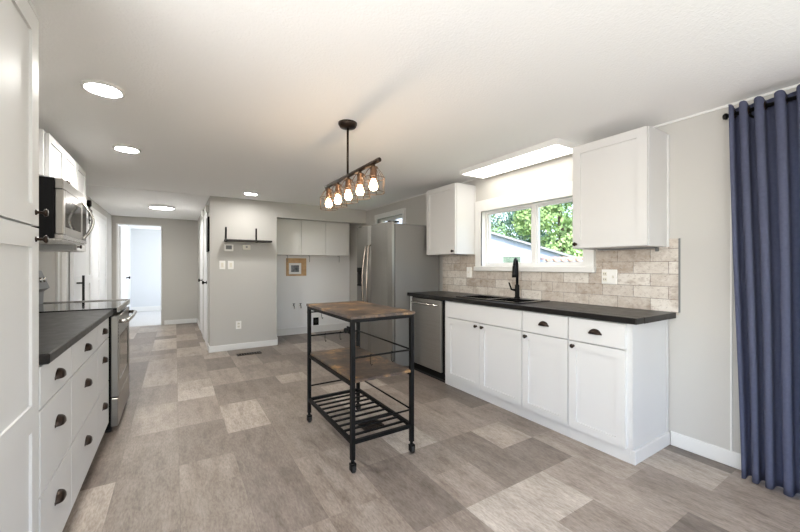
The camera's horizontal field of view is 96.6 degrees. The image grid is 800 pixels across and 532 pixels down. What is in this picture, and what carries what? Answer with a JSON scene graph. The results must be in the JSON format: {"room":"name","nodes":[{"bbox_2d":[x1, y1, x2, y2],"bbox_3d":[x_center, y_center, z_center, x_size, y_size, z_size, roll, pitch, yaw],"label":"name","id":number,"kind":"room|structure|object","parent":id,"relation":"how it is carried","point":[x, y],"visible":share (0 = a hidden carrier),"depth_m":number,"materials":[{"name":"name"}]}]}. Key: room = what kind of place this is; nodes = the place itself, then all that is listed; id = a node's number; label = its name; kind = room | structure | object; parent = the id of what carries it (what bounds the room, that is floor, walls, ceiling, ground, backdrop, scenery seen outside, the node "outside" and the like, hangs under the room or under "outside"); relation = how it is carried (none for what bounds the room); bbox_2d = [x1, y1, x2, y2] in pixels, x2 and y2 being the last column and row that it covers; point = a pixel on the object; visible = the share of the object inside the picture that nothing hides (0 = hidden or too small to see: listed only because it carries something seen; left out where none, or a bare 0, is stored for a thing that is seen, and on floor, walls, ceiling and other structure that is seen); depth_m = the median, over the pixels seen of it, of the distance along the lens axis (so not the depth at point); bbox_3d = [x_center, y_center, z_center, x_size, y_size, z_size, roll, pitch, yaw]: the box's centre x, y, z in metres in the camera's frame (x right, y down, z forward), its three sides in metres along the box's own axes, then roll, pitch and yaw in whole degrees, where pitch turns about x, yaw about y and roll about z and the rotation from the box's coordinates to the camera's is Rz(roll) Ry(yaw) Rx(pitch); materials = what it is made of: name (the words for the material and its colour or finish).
{"room":"kitchen","nodes":[
{"label":"kitchen","id":0,"kind":"room"},
{"bbox_2d":[39,195,111,301],"bbox_3d":[-2.718,0.117,2.246,0.100,2.230,11.500,0,0,-32],"label":"wall","id":1,"kind":"structure","parent":0,"point":[46,259],"depth_m":3.87,"materials":[{"name":"grey paint"}]},
{"bbox_2d":[39,129,75,187],"bbox_3d":[-2.725,-0.764,2.682,0.352,0.308,0.844,0,0,-32],"label":"upper cabinet","id":2,"kind":"object","parent":1,"relation":"attached to","point":[54,161],"visible":0.36,"depth_m":2.57,"materials":[{"name":"grey wood"}]},
{"bbox_2d":[31,176,94,245],"bbox_3d":[-2.671,-0.393,2.713,0.474,0.430,0.770,0,0,-32],"label":"microwave oven","id":3,"kind":"object","parent":2,"relation":"attached to","point":[65,224],"visible":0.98,"depth_m":2.48,"materials":[{"name":"silver plastic"}]},
{"bbox_2d":[55,252,68,301],"bbox_3d":[-3.664,0.172,3.866,0.030,2.120,0.390,0,0,-32],"label":"trim","id":4,"kind":"structure","parent":1,"relation":"attached to","point":[65,255],"depth_m":3.92,"materials":[{"name":"white wood"}]},
{"bbox_2d":[39,162,85,251],"bbox_3d":[-3.061,-0.525,3.215,0.352,0.785,0.414,0,0,-32],"label":"upper cabinet","id":5,"kind":"object","parent":1,"relation":"attached to","point":[80,173],"visible":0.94,"depth_m":3.15,"materials":[{"name":"grey wood"}]},
{"bbox_2d":[90,207,106,299],"bbox_3d":[-4.875,0.182,5.774,0.018,2.100,1.450,0,0,-32],"label":"door","id":6,"kind":"structure","parent":1,"relation":"in","point":[99,232],"depth_m":5.76,"materials":[{"name":"white wood"}]},
{"bbox_3d":[-4.109,-0.776,4.584,0.044,0.045,1.260,0,0,-32],"label":"barn door track","id":7,"kind":"object","parent":1,"relation":"attached to","visible":0},
{"bbox_2d":[70,200,91,300],"bbox_3d":[-4.013,0.165,4.551,0.107,2.105,1.060,0,0,-32],"label":"barn door","id":8,"kind":"structure","parent":7,"relation":"hanging from","point":[80,262],"depth_m":4.50,"materials":[{"name":"white wood"}]},
{"bbox_2d":[119,225,130,309],"bbox_3d":[-6.505,0.117,8.340,0.100,2.230,2.950,0,0,-32],"label":"wall","id":9,"kind":"structure","parent":0,"point":[123,226],"depth_m":9.07,"materials":[{"name":"white paint"}]},
{"bbox_2d":[131,229,160,306],"bbox_3d":[-6.188,0.117,10.226,2.450,2.230,0.100,0,0,-32],"label":"wall","id":10,"kind":"structure","parent":0,"point":[145,243],"depth_m":9.70,"materials":[{"name":"white paint"}]},
{"bbox_2d":[131,306,160,311],"bbox_3d":[-6.157,1.166,10.177,2.450,0.128,0.015,0,0,-32],"label":"baseboard","id":11,"kind":"structure","parent":10,"relation":"attached to","point":[147,308],"depth_m":9.71,"materials":[{"name":"white wood"}]},
{"bbox_2d":[112,215,197,324],"bbox_3d":[-5.070,0.119,7.442,1.469,2.226,0.100,0,0,-32],"label":"wall","id":12,"kind":"structure","parent":0,"point":[179,237],"depth_m":7.58,"materials":[{"name":"grey paint"}]},
{"bbox_2d":[119,226,129,298],"bbox_3d":[-5.770,0.211,7.482,0.102,2.018,0.700,0,0,-29],"label":"door","id":13,"kind":"structure","parent":12,"relation":"in","point":[123,277],"depth_m":7.32,"materials":[{"name":"white wood"}]},
{"bbox_2d":[116,223,161,324],"bbox_3d":[-5.317,0.193,7.284,0.753,2.078,0.125,0,0,-32],"label":"trim","id":14,"kind":"structure","parent":12,"relation":"attached to","point":[117,224],"depth_m":7.12,"materials":[{"name":"white wood"}]},
{"bbox_2d":[164,318,196,324],"bbox_3d":[-4.682,1.187,7.620,0.595,0.090,0.014,0,0,-32],"label":"baseboard","id":15,"kind":"structure","parent":12,"relation":"attached to","point":[181,321],"depth_m":7.61,"materials":[{"name":"white wood"}]},
{"bbox_2d":[198,196,276,345],"bbox_3d":[-3.212,0.117,6.741,0.924,2.230,3.370,0,0,-32],"label":"wall partition","id":16,"kind":"structure","parent":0,"point":[246,293],"depth_m":5.30,"materials":[{"name":"grey paint"}]},
{"bbox_2d":[198,219,202,335],"bbox_3d":[-3.675,0.202,6.537,0.076,2.060,0.820,0,0,-32],"label":"door","id":17,"kind":"structure","parent":16,"relation":"in","point":[200,280],"depth_m":6.54,"materials":[{"name":"white wood"}]},
{"bbox_2d":[202,212,207,344],"bbox_3d":[-3.120,0.202,5.658,0.076,2.060,0.820,0,0,-32],"label":"door","id":18,"kind":"structure","parent":16,"relation":"in","point":[205,282],"depth_m":5.68,"materials":[{"name":"white wood"}]},
{"bbox_2d":[206,216,209,251],"bbox_3d":[-2.802,-0.458,5.202,0.024,0.500,0.250,0,0,-32],"label":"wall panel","id":19,"kind":"object","parent":16,"relation":"attached to","point":[208,217],"visible":1,"depth_m":5.11,"materials":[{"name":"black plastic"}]},
{"bbox_2d":[219,261,224,268],"bbox_3d":[-2.566,-0.014,5.149,0.078,0.122,0.013,0,0,-32],"label":"light switch","id":20,"kind":"object","parent":16,"relation":"attached to","point":[221,263],"visible":1,"depth_m":5.14,"materials":[{"name":"white plastic"}]},
{"bbox_2d":[224,244,232,250],"bbox_3d":[-2.492,-0.264,5.186,0.122,0.098,0.028,0,0,-32],"label":"thermostat","id":21,"kind":"object","parent":16,"relation":"attached to","point":[227,247],"visible":1,"depth_m":5.17,"materials":[{"name":"white plastic"}]},
{"bbox_2d":[228,261,233,268],"bbox_3d":[-2.471,-0.014,5.208,0.078,0.122,0.013,0,0,-32],"label":"light switch","id":22,"kind":"object","parent":16,"relation":"attached to","point":[230,263],"visible":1,"depth_m":5.21,"materials":[{"name":"white plastic"}]},
{"bbox_2d":[197,318,276,352],"bbox_3d":[-3.175,1.188,6.668,0.938,0.088,3.234,0,0,-32],"label":"baseboard","id":23,"kind":"structure","parent":16,"relation":"attached to","point":[211,349],"depth_m":5.29,"materials":[{"name":"white wood"}]},
{"bbox_2d":[236,321,240,328],"bbox_3d":[-2.384,0.872,5.264,0.075,0.118,0.011,0,0,-32],"label":"wall outlet","id":24,"kind":"object","parent":16,"relation":"attached to","point":[238,323],"visible":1,"depth_m":5.26,"materials":[{"name":"white plastic"}]},
{"bbox_2d":[242,245,249,249],"bbox_3d":[-2.290,-0.277,5.314,0.110,0.073,0.028,0,0,-32],"label":"thermostat","id":25,"kind":"object","parent":16,"relation":"attached to","point":[244,247],"visible":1,"depth_m":5.30,"materials":[{"name":"beige plastic"}]},
{"bbox_2d":[224,227,271,242],"bbox_3d":[-2.239,-0.460,5.277,0.645,0.216,0.144,0,0,-32],"label":"floating shelf","id":26,"kind":"object","parent":16,"relation":"attached to","point":[225,239],"visible":1,"depth_m":5.21,"materials":[{"name":"black metal"}]},
{"bbox_2d":[277,223,349,328],"bbox_3d":[-1.675,0.117,6.629,1.557,2.230,0.100,0,0,-32],"label":"wall","id":27,"kind":"structure","parent":0,"point":[327,278],"depth_m":6.59,"materials":[{"name":"white paint"}]},
{"bbox_2d":[277,218,300,255],"bbox_3d":[-1.981,-0.578,6.186,0.442,0.780,0.322,0,0,-32],"label":"upper cabinet","id":28,"kind":"object","parent":27,"relation":"attached to","point":[288,230],"visible":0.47,"depth_m":6.06,"materials":[{"name":"white wood"}]},
{"bbox_2d":[286,258,305,275],"bbox_3d":[-1.869,0.018,6.430,0.358,0.317,0.029,0,0,-32],"label":"picture frame","id":29,"kind":"object","parent":27,"relation":"attached to","point":[294,266],"visible":1,"depth_m":6.42,"materials":[{"name":"brown wood"}]},
{"bbox_2d":[291,265,298,271],"bbox_3d":[-1.884,0.047,6.405,0.140,0.120,0.002,0,0,-32],"label":"print","id":30,"kind":"object","parent":29,"relation":"attached to","point":[294,268],"depth_m":6.40},
{"bbox_2d":[297,220,325,255],"bbox_3d":[-1.606,-0.578,6.423,0.444,0.780,0.322,0,0,-32],"label":"upper cabinet","id":31,"kind":"object","parent":27,"relation":"attached to","point":[313,233],"visible":0.65,"depth_m":6.29,"materials":[{"name":"white wood"}]},
{"bbox_2d":[313,317,318,324],"bbox_3d":[-1.561,1.027,6.623,0.100,0.140,0.031,0,0,-32],"label":"dryer outlet","id":32,"kind":"object","parent":27,"relation":"attached to","point":[316,319],"visible":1,"depth_m":6.61,"materials":[{"name":"black plastic"}]},
{"bbox_2d":[277,323,355,344],"bbox_3d":[-1.155,1.172,5.805,1.557,0.120,1.850,0,0,-32],"label":"baseboard","id":33,"kind":"structure","parent":27,"relation":"attached to","point":[299,330],"depth_m":6.60,"materials":[{"name":"white wood"}]},
{"bbox_2d":[325,222,348,255],"bbox_3d":[-1.226,-0.578,6.663,0.453,0.780,0.322,0,0,-32],"label":"upper cabinet","id":34,"kind":"object","parent":27,"relation":"attached to","point":[337,234],"visible":0.64,"depth_m":6.53,"materials":[{"name":"white wood"}]},
{"bbox_2d":[277,202,365,223],"bbox_3d":[-1.299,-0.879,6.033,1.557,0.238,0.130,0,0,-32],"label":"wall alcove header","id":35,"kind":"structure","parent":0,"point":[284,210],"depth_m":5.94,"materials":[{"name":"grey paint"}]},
{"bbox_2d":[31,0,799,229],"bbox_3d":[-1.758,-1.046,4.566,4.200,0.104,14.400,0,0,-32],"label":"ceiling","id":36,"kind":"structure","parent":0,"point":[223,98],"depth_m":1.94,"materials":[{"name":"white paint"}]},
{"bbox_2d":[80,79,125,98],"bbox_3d":[-1.667,-0.994,2.005,0.200,0.024,0.200,0,0,-32],"label":"recessed light","id":37,"kind":"object","parent":36,"relation":"in","point":[100,88],"visible":1,"depth_m":1.99,"materials":[{"name":"white plastic"}]},
{"bbox_2d":[112,145,140,153],"bbox_3d":[-2.320,-0.994,3.029,0.200,0.024,0.200,0,0,-32],"label":"recessed light","id":38,"kind":"object","parent":36,"relation":"in","point":[122,148],"visible":0.99,"depth_m":3.02,"materials":[{"name":"white plastic"}]},
{"bbox_2d":[148,205,174,209],"bbox_3d":[-3.973,-0.973,5.948,0.380,0.026,0.380,0,0,-32],"label":"recessed light","id":39,"kind":"object","parent":36,"relation":"in","point":[160,207],"visible":1,"depth_m":5.87,"materials":[{"name":"white plastic"}]},
{"bbox_2d":[150,207,172,209],"bbox_3d":[-3.973,-0.967,5.948,0.340,0.014,0.340,0,0,-32],"label":"diffuser","id":40,"kind":"object","parent":39,"relation":"attached to","point":[160,208],"depth_m":5.96,"materials":[{"name":"white plastic"}]},
{"bbox_2d":[243,192,257,195],"bbox_3d":[-2.053,-0.994,4.901,0.200,0.024,0.200,0,0,-32],"label":"recessed light","id":41,"kind":"object","parent":36,"relation":"in","point":[244,193],"visible":0.98,"depth_m":4.87,"materials":[{"name":"white plastic"}]},
{"bbox_2d":[320,119,384,210],"bbox_3d":[-0.357,-0.721,2.477,0.139,0.554,0.894,0,0,-32],"label":"pendant light","id":42,"kind":"object","parent":36,"relation":"hanging from","point":[345,124],"visible":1,"depth_m":2.44,"materials":[{"name":"brown metal"}]},
{"bbox_2d":[326,187,331,198],"bbox_3d":[-0.558,-0.572,2.796,0.052,0.088,0.052,0,0,-32],"label":"socket","id":43,"kind":"object","parent":42,"relation":"attached to","point":[328,189],"depth_m":2.78,"materials":[{"name":"brown metal"}]},
{"bbox_2d":[334,182,340,194],"bbox_3d":[-0.459,-0.572,2.638,0.052,0.088,0.052,0,0,-32],"label":"socket","id":44,"kind":"object","parent":42,"relation":"attached to","point":[337,192],"depth_m":2.62,"materials":[{"name":"brown metal"}]},
{"bbox_2d":[345,177,351,189],"bbox_3d":[-0.360,-0.572,2.481,0.052,0.088,0.052,0,0,-32],"label":"socket","id":45,"kind":"object","parent":42,"relation":"attached to","point":[347,179],"depth_m":2.46,"materials":[{"name":"brown metal"}]},
{"bbox_2d":[356,171,363,184],"bbox_3d":[-0.260,-0.572,2.324,0.052,0.088,0.052,0,0,-32],"label":"socket","id":46,"kind":"object","parent":42,"relation":"attached to","point":[359,174],"depth_m":2.31,"materials":[{"name":"brown metal"}]},
{"bbox_2d":[369,164,377,179],"bbox_3d":[-0.161,-0.572,2.166,0.052,0.088,0.052,0,0,-32],"label":"socket","id":47,"kind":"object","parent":42,"relation":"attached to","point":[373,169],"depth_m":2.15,"materials":[{"name":"brown metal"}]},
{"bbox_2d":[460,138,579,178],"bbox_3d":[1.065,-0.975,3.333,0.340,0.044,1.120,0,0,-32],"label":"fluorescent light","id":48,"kind":"object","parent":36,"relation":"attached to","point":[554,148],"visible":0.84,"depth_m":3.20,"materials":[{"name":"white plastic"}]},
{"bbox_2d":[62,310,799,531],"bbox_3d":[-1.758,1.261,4.566,4.200,0.062,14.400,0,0,-32],"label":"floor","id":49,"kind":"structure","parent":0,"point":[202,440],"depth_m":2.17,"materials":[{"name":"plastic"}]},
{"bbox_2d":[0,0,48,531],"bbox_3d":[-1.370,0.165,0.833,0.668,2.135,0.672,0,0,-32],"label":"pantry cabinet","id":50,"kind":"object","parent":49,"relation":"on","point":[19,23],"visible":1,"depth_m":1.13,"materials":[{"name":"white wood"}]},
{"bbox_2d":[39,347,70,531],"bbox_3d":[-1.675,0.795,1.311,0.662,0.874,0.457,0,0,-32],"label":"base cabinet","id":51,"kind":"object","parent":49,"relation":"on","point":[54,377],"visible":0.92,"depth_m":1.45,"materials":[{"name":"white wood"}]},
{"bbox_2d":[39,309,112,364],"bbox_3d":[-1.974,0.338,1.784,0.664,0.039,1.576,0,0,-32],"label":"countertop","id":52,"kind":"structure","parent":51,"relation":"on","point":[58,331],"depth_m":1.82,"materials":[{"name":"black stone"}]},
{"bbox_2d":[70,327,96,509],"bbox_3d":[-1.975,0.795,1.786,0.662,0.874,0.665,0,0,-32],"label":"base cabinet","id":53,"kind":"object","parent":49,"relation":"on","point":[83,377],"visible":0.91,"depth_m":1.89,"materials":[{"name":"white wood"}]},
{"bbox_2d":[39,270,136,432],"bbox_3d":[-2.559,0.634,2.806,0.762,1.195,0.772,0,0,-32],"label":"range","id":54,"kind":"object","parent":49,"relation":"on","point":[118,337],"visible":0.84,"depth_m":2.74,"materials":[{"name":"silver metal"}]},
{"bbox_2d":[39,299,129,312],"bbox_3d":[-2.538,0.325,2.820,0.578,0.044,0.768,0,0,-32],"label":"cooktop","id":55,"kind":"object","parent":54,"relation":"in","point":[117,305],"depth_m":2.81,"materials":[{"name":"silver metal"}]},
{"bbox_2d":[96,318,108,447],"bbox_3d":[-2.272,0.795,2.257,0.662,0.874,0.446,0,0,-32],"label":"base cabinet","id":56,"kind":"object","parent":49,"relation":"on","point":[102,349],"visible":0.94,"depth_m":2.38,"materials":[{"name":"white wood"}]},
{"bbox_2d":[236,351,261,355],"bbox_3d":[-2.114,1.229,4.998,0.320,0.006,0.110,0,0,-32],"label":"floor vent","id":57,"kind":"object","parent":49,"relation":"in","point":[258,352],"visible":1,"depth_m":5.00,"materials":[{"name":"brown metal"}]},
{"bbox_2d":[306,301,414,472],"bbox_3d":[-0.338,0.765,2.594,0.483,0.933,0.902,0,0,-32],"label":"rolling cart","id":58,"kind":"object","parent":49,"relation":"on","point":[353,364],"visible":1,"depth_m":2.40,"materials":[{"name":"black metal"}]},
{"bbox_2d":[310,346,410,382],"bbox_3d":[-0.321,0.692,2.587,0.413,0.016,0.829,0,0,-32],"label":"shelf","id":59,"kind":"object","parent":58,"relation":"attached to","point":[338,359],"depth_m":2.46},
{"bbox_2d":[358,419,383,429],"bbox_3d":[-0.234,1.229,2.779,0.170,0.006,0.150,0,0,-32],"label":"floor vent","id":60,"kind":"object","parent":49,"relation":"in","point":[381,423],"visible":0.4,"depth_m":2.75,"materials":[{"name":"brown metal"}]},
{"bbox_2d":[357,220,438,366],"bbox_3d":[-0.083,0.348,4.700,0.824,1.768,0.913,0,0,-32],"label":"refrigerator","id":61,"kind":"object","parent":49,"relation":"on","point":[393,261],"visible":0.73,"depth_m":4.32,"materials":[{"name":"grey metal"}]},
{"bbox_2d":[411,296,444,382],"bbox_3d":[0.470,0.795,4.103,0.546,0.874,0.601,0,0,-32],"label":"dishwasher","id":62,"kind":"object","parent":49,"relation":"on","point":[429,316],"visible":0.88,"depth_m":3.92,"materials":[{"name":"silver metal"}]},
{"bbox_2d":[445,301,523,416],"bbox_3d":[0.924,0.794,3.435,0.547,0.876,0.999,0,0,-32],"label":"base cabinet","id":63,"kind":"object","parent":49,"relation":"on","point":[483,344],"visible":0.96,"depth_m":3.24,"materials":[{"name":"white wood"}]},
{"bbox_2d":[407,291,675,324],"bbox_3d":[0.984,0.336,3.346,0.546,0.038,2.504,0,0,-32],"label":"countertop","id":64,"kind":"structure","parent":63,"relation":"on","point":[596,312],"depth_m":2.66,"materials":[{"name":"black stone"}]},
{"bbox_2d":[456,294,549,303],"bbox_3d":[0.957,0.405,3.416,0.415,0.194,0.795,0,0,-32],"label":"sink","id":65,"kind":"object","parent":64,"relation":"in","point":[506,299],"visible":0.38,"depth_m":3.38,"materials":[{"name":"black metal"}]},
{"bbox_2d":[508,258,519,297],"bbox_3d":[1.078,0.115,3.395,0.103,0.386,0.174,0,0,34],"label":"kitchen faucet","id":66,"kind":"object","parent":64,"relation":"on","point":[515,268],"visible":0.98,"depth_m":3.41,"materials":[{"name":"black metal"}]},
{"bbox_2d":[522,311,569,436],"bbox_3d":[1.297,0.794,2.843,0.547,0.876,0.399,0,0,-32],"label":"base cabinet","id":67,"kind":"object","parent":49,"relation":"on","point":[545,337],"visible":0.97,"depth_m":2.71,"materials":[{"name":"white wood"}]},
{"bbox_2d":[568,317,669,464],"bbox_3d":[1.518,0.794,2.493,0.547,0.876,0.428,0,0,-32],"label":"base cabinet","id":68,"kind":"object","parent":49,"relation":"on","point":[618,372],"visible":0.99,"depth_m":2.34,"materials":[{"name":"white wood"}]},
{"bbox_2d":[350,88,795,453],"bbox_3d":[1.408,0.117,3.343,0.150,2.230,8.950,0,0,-32],"label":"wall","id":69,"kind":"structure","parent":0,"point":[699,336],"depth_m":2.35,"materials":[{"name":"grey paint"}]},
{"bbox_2d":[374,208,405,223],"bbox_3d":[-0.125,-0.415,5.715,0.141,0.895,0.940,0,0,-32],"label":"window","id":70,"kind":"structure","parent":69,"relation":"in","point":[402,211],"depth_m":5.65,"materials":[{"name":"white"}]},
{"bbox_2d":[427,183,475,254],"bbox_3d":[0.581,-0.525,4.204,0.331,0.785,0.540,0,0,-32],"label":"upper cabinet","id":71,"kind":"object","parent":69,"relation":"attached to","point":[451,207],"visible":1,"depth_m":4.04,"materials":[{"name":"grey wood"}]},
{"bbox_2d":[474,181,595,272],"bbox_3d":[1.263,-0.337,3.502,0.155,0.782,1.375,0,0,-32],"label":"window","id":72,"kind":"structure","parent":69,"relation":"in","point":[534,199],"depth_m":3.48,"materials":[{"name":"white wood"}]},
{"bbox_2d":[443,238,678,314],"bbox_3d":[1.222,0.072,3.490,0.009,0.520,2.522,0,0,-32],"label":"backsplash","id":73,"kind":"structure","parent":69,"relation":"attached to","point":[647,279],"depth_m":2.86,"materials":[{"name":"tile"}]},
{"bbox_2d":[467,267,471,276],"bbox_3d":[0.798,0.072,4.131,0.023,0.120,0.075,0,0,-32],"label":"light switch","id":74,"kind":"object","parent":73,"relation":"attached to","point":[469,269],"visible":1,"depth_m":4.12,"materials":[{"name":"white plastic"}]},
{"bbox_2d":[602,269,616,283],"bbox_3d":[1.642,0.085,2.799,0.017,0.115,0.118,0,0,-32],"label":"wall outlet","id":75,"kind":"object","parent":73,"relation":"attached to","point":[609,276],"visible":1,"depth_m":2.80,"materials":[{"name":"white plastic"}]},
{"bbox_2d":[366,84,798,210],"bbox_3d":[1.533,-0.992,2.995,0.010,0.012,8.030,0,0,-32],"label":"trim","id":76,"kind":"structure","parent":69,"relation":"attached to","point":[793,86],"depth_m":2.31,"materials":[{"name":"white wood"}]},
{"bbox_2d":[572,126,669,250],"bbox_3d":[1.588,-0.510,2.607,0.331,0.815,0.530,0,0,-32],"label":"upper cabinet","id":77,"kind":"object","parent":69,"relation":"attached to","point":[621,182],"depth_m":2.47,"materials":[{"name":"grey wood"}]},
{"bbox_2d":[678,238,679,312],"bbox_3d":[1.896,0.064,2.419,0.011,0.504,0.008,0,0,-32],"label":"trim","id":78,"kind":"structure","parent":69,"relation":"attached to","point":[678,238],"depth_m":2.42,"materials":[{"name":"grey plastic"}]},
{"bbox_2d":[671,431,740,469],"bbox_3d":[1.992,1.185,2.265,0.014,0.095,0.461,0,0,-32],"label":"baseboard","id":79,"kind":"structure","parent":69,"relation":"attached to","point":[716,453],"depth_m":2.29,"materials":[{"name":"white wood"}]},
{"bbox_2d":[730,187,731,450],"bbox_3d":[2.039,0.124,2.195,0.008,2.025,0.009,0,0,-32],"label":"trim","id":80,"kind":"structure","parent":69,"relation":"attached to","point":[730,187],"depth_m":2.19,"materials":[{"name":"white wood"}]},
{"bbox_2d":[722,95,796,119],"bbox_3d":[2.646,-0.882,1.127,0.120,0.072,2.482,0,0,-32],"label":"curtain rod","id":81,"kind":"object","parent":69,"relation":"attached to","point":[725,116],"visible":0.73,"depth_m":2.04,"materials":[{"name":"black metal"}]},
{"bbox_2d":[728,84,799,496],"bbox_3d":[2.169,0.133,1.800,0.122,2.168,0.755,0,0,-32],"label":"curtain","id":82,"kind":"object","parent":81,"relation":"hanging from","point":[764,148],"visible":0.98,"depth_m":1.98,"materials":[{"name":"blue fabric"}]},
{"label":"outside","id":83,"kind":"structure","parent":0,"visible":0},
{"bbox_3d":[24.054,1.982,21.094,56.800,0.100,70.000,0,0,-32],"label":"ground","id":84,"kind":"structure","parent":83,"visible":0},
{"bbox_2d":[386,218,575,262],"bbox_3d":[0.300,0.027,12.490,9.200,3.810,5.220,0,0,0],"label":"neighbor house","id":85,"kind":"structure","parent":84,"relation":"on","point":[504,249],"depth_m":10.00,"materials":[{"name":"grey"}]},
{"bbox_2d":[491,215,515,238],"bbox_3d":[3.608,-1.394,18.087,3.420,6.668,3.807,0,0,-43],"label":"tree","id":86,"kind":"object","parent":84,"relation":"on","point":[505,232],"visible":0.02,"depth_m":17.65,"materials":[{"name":"green plant"}]},
{"bbox_2d":[491,211,555,244],"bbox_3d":[7.963,-2.607,21.902,4.646,9.092,4.774,0,0,-28],"label":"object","id":87,"kind":"object","parent":84,"relation":"on","point":[507,222],"visible":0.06,"depth_m":21.60,"materials":[{"name":"green leaf"},{"name":"bark"}]},
{"bbox_2d":[511,202,582,256],"bbox_3d":[7.094,-1.604,15.631,3.912,7.090,4.406,0,0,1],"label":"tree","id":88,"kind":"object","parent":84,"relation":"on","point":[563,228],"visible":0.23,"depth_m":15.37,"materials":[{"name":"green plant"}]},
{"bbox_2d":[540,257,582,261],"bbox_3d":[4.550,0.872,7.300,3.300,2.120,0.340,0,0,0],"label":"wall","id":89,"kind":"structure","parent":84,"relation":"on","point":[542,259],"depth_m":7.17,"materials":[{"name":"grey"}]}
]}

